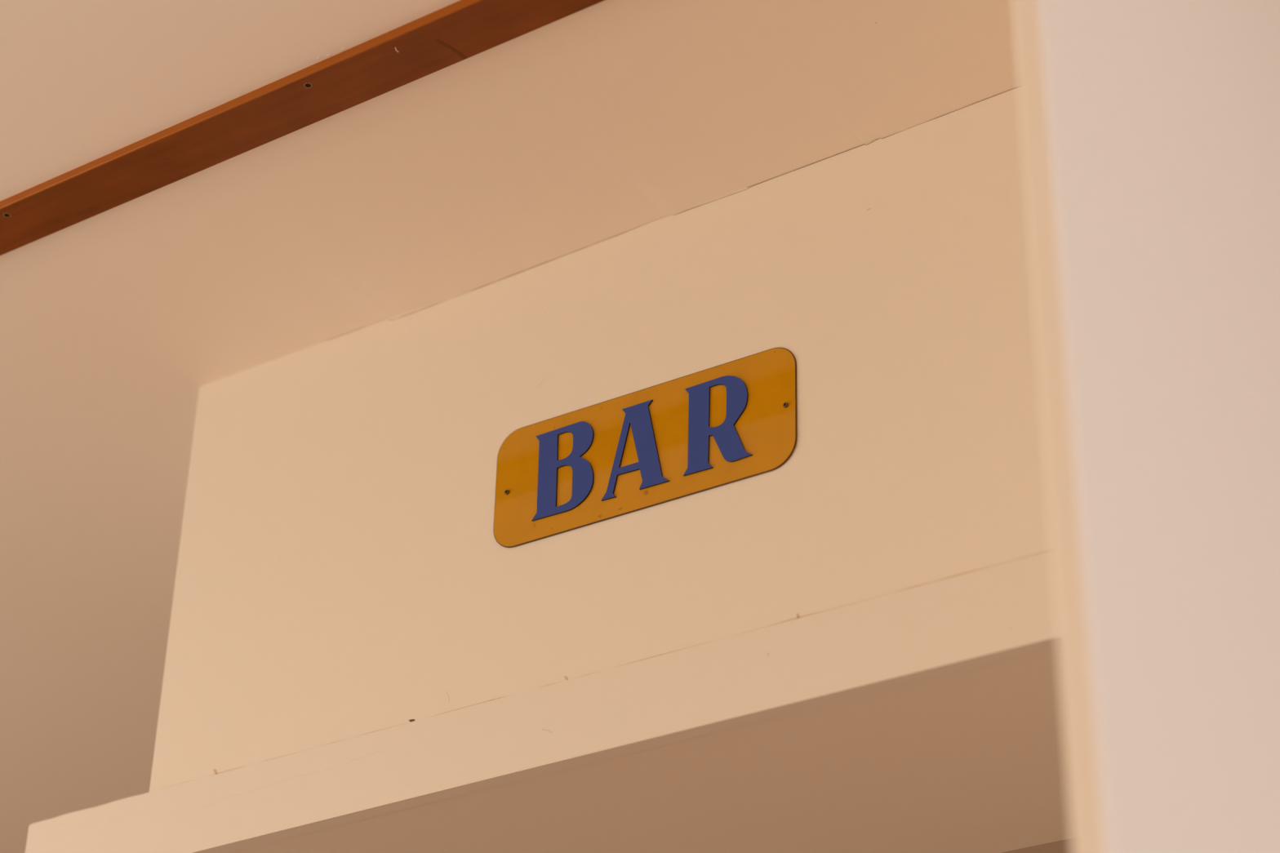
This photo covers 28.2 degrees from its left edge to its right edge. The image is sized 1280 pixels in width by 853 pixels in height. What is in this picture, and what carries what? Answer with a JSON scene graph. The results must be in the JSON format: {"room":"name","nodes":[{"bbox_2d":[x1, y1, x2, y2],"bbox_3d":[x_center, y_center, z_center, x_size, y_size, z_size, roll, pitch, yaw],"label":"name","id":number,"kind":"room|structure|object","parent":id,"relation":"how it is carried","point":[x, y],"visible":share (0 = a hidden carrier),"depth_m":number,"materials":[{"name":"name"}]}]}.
{"room":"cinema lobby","nodes":[
{"label":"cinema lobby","id":0,"kind":"room"},
{"bbox_2d":[0,0,1017,852],"bbox_3d":[-0.473,-0.906,1.335,7.600,0.105,8.000,-18,-35,29],"label":"ceiling","id":1,"kind":"structure","parent":0,"point":[606,119],"depth_m":2.40,"materials":[{"name":"beige paint"}]},
{"bbox_2d":[0,0,604,255],"bbox_3d":[-0.701,-0.163,2.506,2.485,0.009,0.058,-18,-35,29],"label":"batten","id":2,"kind":"object","parent":1,"relation":"attached to","point":[460,30],"visible":1,"depth_m":2.28,"materials":[{"name":"red wood"}]},
{"bbox_2d":[149,86,1071,852],"bbox_3d":[0.154,0.132,2.468,1.184,0.546,0.491,-18,-35,29],"label":"wall","id":3,"kind":"structure","parent":0,"point":[343,573],"depth_m":2.31,"materials":[{"name":"beige paint"}]},
{"bbox_2d":[25,550,1057,852],"bbox_3d":[-0.049,0.255,2.217,1.344,0.076,0.018,-18,-35,29],"label":"trim","id":4,"kind":"structure","parent":3,"relation":"attached to","point":[1005,611],"depth_m":2.20,"materials":[{"name":"beige paint"}]},
{"bbox_2d":[493,347,796,547],"bbox_3d":[0.000,0.019,2.309,0.328,0.128,0.004,-18,-36,29],"label":"sign","id":5,"kind":"object","parent":3,"relation":"attached to","point":[735,420],"visible":1,"depth_m":2.30,"materials":[{"name":"orange plastic"}]},
{"bbox_2d":[1012,0,1279,852],"bbox_3d":[1.064,1.372,2.103,0.021,3.000,3.044,-18,-35,29],"label":"wall","id":6,"kind":"structure","parent":0,"point":[1150,129],"depth_m":1.57,"materials":[{"name":"beige paint"}]}
]}

